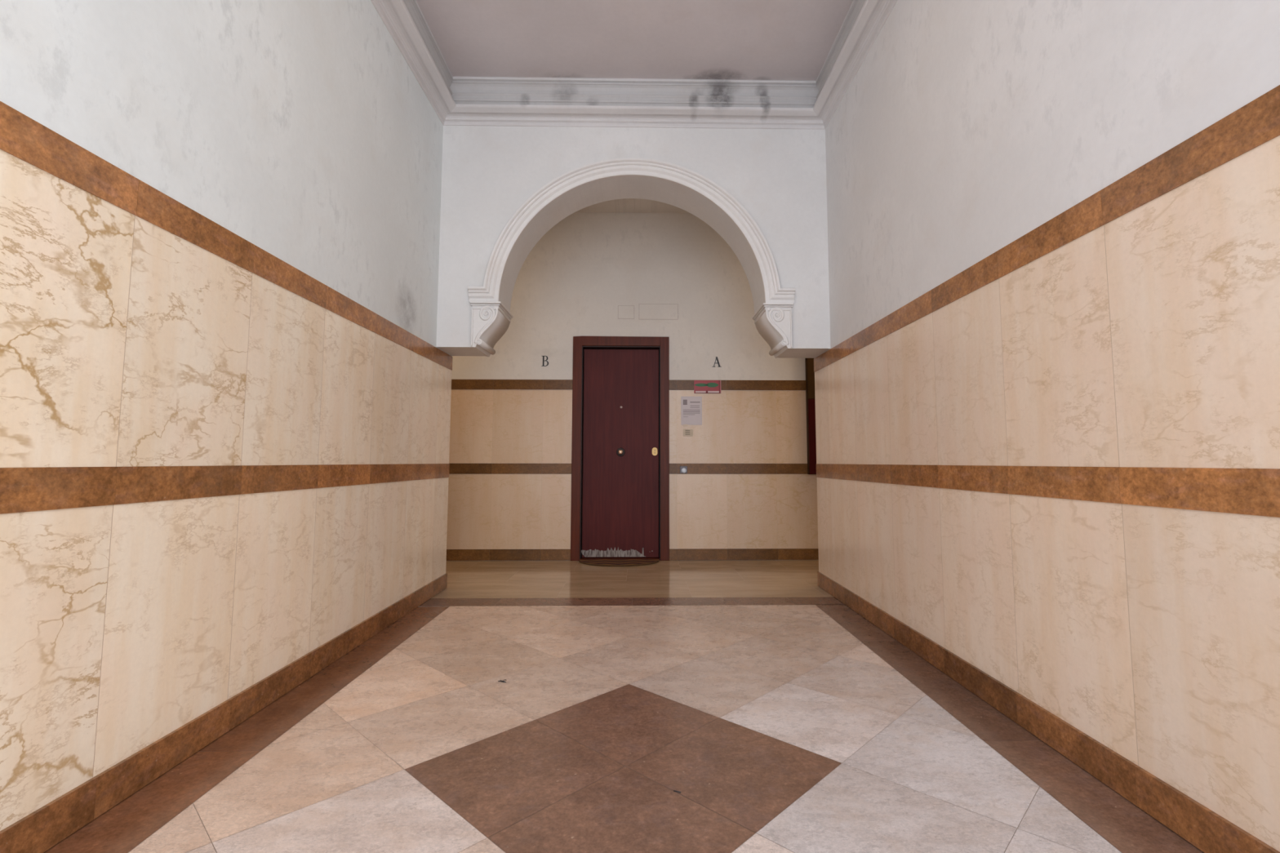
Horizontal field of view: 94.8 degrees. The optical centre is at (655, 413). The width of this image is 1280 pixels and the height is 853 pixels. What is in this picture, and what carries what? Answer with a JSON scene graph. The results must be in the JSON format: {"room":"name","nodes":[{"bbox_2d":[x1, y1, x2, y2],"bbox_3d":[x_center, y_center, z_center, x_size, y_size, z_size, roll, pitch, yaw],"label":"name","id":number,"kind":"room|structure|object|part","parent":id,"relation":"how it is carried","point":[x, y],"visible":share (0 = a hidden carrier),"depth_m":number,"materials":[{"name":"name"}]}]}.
{"room":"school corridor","nodes":[
{"label":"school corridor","id":0,"kind":"room"},
{"bbox_2d":[0,0,451,831],"bbox_3d":[-1.735,-0.956,1.996,0.300,4.270,5.720,0,-5,-2],"label":"wall","id":1,"kind":"structure","parent":0,"point":[302,130],"depth_m":2.04,"materials":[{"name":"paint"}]},
{"bbox_2d":[0,573,447,852],"bbox_3d":[-1.581,1.094,1.832,0.014,0.112,5.719,0,-5,-2],"label":"baseboard","id":2,"kind":"structure","parent":1,"relation":"attached to","point":[39,831],"depth_m":1.93,"materials":[{"name":"stone"}]},
{"bbox_2d":[0,463,449,514],"bbox_3d":[-1.585,0.226,1.903,0.006,0.110,5.719,0,-5,-2],"label":"wall band","id":3,"kind":"object","parent":1,"relation":"attached to","point":[22,490],"visible":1,"depth_m":1.91,"materials":[{"name":"stone"}]},
{"bbox_2d":[0,101,453,370],"bbox_3d":[-1.584,-0.643,1.974,0.006,0.113,5.719,0,-5,-2],"label":"wall band","id":4,"kind":"object","parent":1,"relation":"attached to","point":[21,136],"visible":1,"depth_m":1.90,"materials":[{"name":"stone"}]},
{"bbox_2d":[44,560,1204,852],"bbox_3d":[-0.076,1.309,2.500,9.800,0.200,8.000,0,-5,-2],"label":"floor","id":5,"kind":"structure","parent":0,"point":[782,718],"depth_m":2.09,"materials":[{"name":"stone"}]},
{"bbox_2d":[578,559,659,566],"bbox_3d":[-0.361,1.470,5.795,0.814,0.016,0.332,0,-5,-2],"label":"doormat","id":6,"kind":"object","parent":5,"relation":"on","point":[629,562],"visible":1,"depth_m":5.77,"materials":[{"name":"fabric"}]},
{"bbox_2d":[446,212,817,549],"bbox_3d":[-0.179,-0.477,6.281,9.200,4.020,0.355,0,-5,-2],"label":"wall","id":7,"kind":"structure","parent":0,"point":[574,281],"depth_m":6.14,"materials":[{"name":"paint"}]},
{"bbox_2d":[541,355,548,366],"bbox_3d":[-1.153,-0.548,6.145,0.074,0.110,0.005,0,-5,-1],"label":"letter","id":8,"kind":"object","parent":7,"relation":"attached to","point":[542,356],"depth_m":6.14,"materials":[{"name":"black paint"}]},
{"bbox_2d":[570,336,669,560],"bbox_3d":[-0.363,0.348,6.141,1.003,2.311,0.163,0,-5,-2],"label":"door","id":9,"kind":"structure","parent":7,"relation":"in","point":[620,509],"depth_m":6.12,"materials":[{"name":"brown wood"}]},
{"bbox_2d":[617,305,634,319],"bbox_3d":[-0.311,-1.067,6.203,0.174,0.145,0.006,0,-5,-1],"label":"cover plate","id":10,"kind":"object","parent":7,"relation":"attached to","point":[624,312],"visible":1,"depth_m":6.20,"materials":[{"name":"paint"}]},
{"bbox_2d":[448,463,807,474],"bbox_3d":[-0.177,0.569,6.071,9.200,0.108,0.006,0,-5,-1],"label":"wall band","id":11,"kind":"object","parent":7,"relation":"attached to","point":[455,468],"visible":0.34,"depth_m":6.07,"materials":[{"name":"stone"}]},
{"bbox_2d":[680,466,687,473],"bbox_3d":[0.289,0.579,6.067,0.076,0.074,0.018,0,-5,-2],"label":"bell push","id":12,"kind":"object","parent":11,"relation":"attached to","point":[683,469],"visible":1,"depth_m":6.06,"materials":[{"name":"white plastic"}]},
{"bbox_2d":[451,379,805,390],"bbox_3d":[-0.176,-0.298,6.142,9.200,0.106,0.006,0,-5,-1],"label":"wall band","id":13,"kind":"object","parent":7,"relation":"attached to","point":[674,384],"visible":0.3,"depth_m":6.13,"materials":[{"name":"stone"}]},
{"bbox_2d":[693,380,720,393],"bbox_3d":[0.543,-0.278,6.149,0.282,0.138,0.004,0,-5,-1],"label":"sticker","id":14,"kind":"object","parent":13,"relation":"attached to","point":[700,386],"visible":1,"depth_m":6.15,"materials":[{"name":"red plastic"}]},
{"bbox_2d":[446,548,818,560],"bbox_3d":[-0.177,1.437,5.995,9.200,0.112,0.014,0,-5,-1],"label":"baseboard","id":15,"kind":"structure","parent":7,"relation":"attached to","point":[674,553],"depth_m":6.00,"materials":[{"name":"stone"}]},
{"bbox_2d":[639,303,678,319],"bbox_3d":[0.030,-1.074,6.209,0.414,0.170,0.006,0,-5,-1],"label":"cover plate","id":16,"kind":"object","parent":7,"relation":"attached to","point":[646,311],"visible":1,"depth_m":6.21,"materials":[{"name":"paint"}]},
{"bbox_2d":[683,429,693,435],"bbox_3d":[0.338,0.199,6.109,0.104,0.072,0.003,0,-5,-1],"label":"paper label","id":17,"kind":"object","parent":7,"relation":"attached to","point":[686,432],"visible":1,"depth_m":6.11,"materials":[{"name":"beige paper"}]},
{"bbox_2d":[680,396,702,426],"bbox_3d":[0.374,-0.021,6.127,0.218,0.315,0.004,0,-5,-1],"label":"notice","id":18,"kind":"object","parent":7,"relation":"attached to","point":[691,406],"visible":1,"depth_m":6.13,"materials":[{"name":"paper"}]},
{"bbox_2d":[711,356,721,367],"bbox_3d":[0.641,-0.542,6.176,0.097,0.108,0.005,0,-5,-1],"label":"letter","id":19,"kind":"object","parent":7,"relation":"attached to","point":[716,357],"depth_m":6.17,"materials":[{"name":"black paint"}]},
{"bbox_2d":[804,358,816,474],"bbox_3d":[1.899,-0.114,6.121,0.653,1.487,0.076,0,-5,-1],"label":"upper cabinet","id":20,"kind":"object","parent":7,"relation":"attached to","point":[810,374],"visible":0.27,"depth_m":6.08,"materials":[{"name":"brown wood"}]},
{"bbox_3d":[1.900,-0.503,6.128,0.644,0.701,0.014,0,-5,-1],"label":"door","id":21,"kind":"part","parent":20,"relation":"part of","materials":[{"name":"brown wood"}]},
{"bbox_3d":[1.899,0.236,6.064,0.644,0.770,0.020,0,-5,-1],"label":"door","id":22,"kind":"part","parent":20,"relation":"part of","materials":[{"name":"brown wood"}]},
{"bbox_2d":[575,198,689,213],"bbox_3d":[-0.162,-2.332,5.869,9.200,0.300,1.681,0,-5,-2],"label":"ceiling","id":23,"kind":"structure","parent":0,"point":[624,205],"depth_m":6.17,"materials":[{"name":"paint"}]},
{"bbox_2d":[435,125,830,358],"bbox_3d":[-0.165,-1.648,4.758,2.993,2.336,0.417,0,-5,-2],"label":"wall","id":24,"kind":"structure","parent":0,"point":[778,175],"depth_m":4.59,"materials":[{"name":"paint"}]},
{"bbox_2d":[470,301,513,356],"bbox_3d":[-1.288,-0.654,4.640,0.232,0.345,0.451,0,-5,-2],"label":"corbel","id":25,"kind":"object","parent":24,"relation":"attached to","point":[490,320],"visible":1,"depth_m":4.45,"materials":[{"name":"paint"}]},
{"bbox_2d":[467,157,795,303],"bbox_3d":[-0.177,-1.403,4.518,2.471,1.130,0.079,0,-5,-1],"label":"trim","id":26,"kind":"structure","parent":24,"relation":"attached to","point":[568,181],"depth_m":4.52,"materials":[{"name":"paint"}]},
{"bbox_2d":[751,302,793,358],"bbox_3d":[0.925,-0.650,4.678,0.232,0.345,0.451,0,-5,-2],"label":"corbel","id":27,"kind":"object","parent":24,"relation":"attached to","point":[772,321],"visible":1,"depth_m":4.49,"materials":[{"name":"paint"}]},
{"bbox_2d":[416,0,853,80],"bbox_3d":[-0.088,-2.934,2.206,3.593,0.300,5.720,0,-5,-2],"label":"ceiling","id":28,"kind":"structure","parent":0,"point":[676,39],"depth_m":4.10,"materials":[{"name":"paint"}]},
{"bbox_2d":[814,0,1279,852],"bbox_3d":[1.556,-0.946,2.090,0.300,4.270,5.720,0,-5,-2],"label":"wall","id":29,"kind":"structure","parent":0,"point":[1150,337],"depth_m":1.98,"materials":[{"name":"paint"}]},
{"bbox_2d":[370,0,897,128],"bbox_3d":[-0.083,-2.631,1.994,3.013,0.346,5.347,0,-5,-2],"label":"crown molding","id":30,"kind":"structure","parent":29,"relation":"attached to","point":[456,100],"depth_m":4.53,"materials":[{"name":"paint"}]},
{"bbox_2d":[813,84,1279,372],"bbox_3d":[1.405,-0.634,2.061,0.006,0.113,5.719,0,-5,-2],"label":"wall band","id":31,"kind":"object","parent":29,"relation":"attached to","point":[1256,122],"visible":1,"depth_m":1.83,"materials":[{"name":"stone"}]},
{"bbox_2d":[816,463,1279,517],"bbox_3d":[1.405,0.235,1.989,0.006,0.110,5.719,0,-5,-2],"label":"wall band","id":32,"kind":"object","parent":29,"relation":"attached to","point":[1249,491],"visible":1,"depth_m":1.82,"materials":[{"name":"stone"}]},
{"bbox_2d":[817,571,1279,852],"bbox_3d":[1.400,1.103,1.918,0.014,0.112,5.719,0,-5,-2],"label":"baseboard","id":33,"kind":"structure","parent":29,"relation":"attached to","point":[1202,828],"depth_m":1.92,"materials":[{"name":"stone"}]}
]}

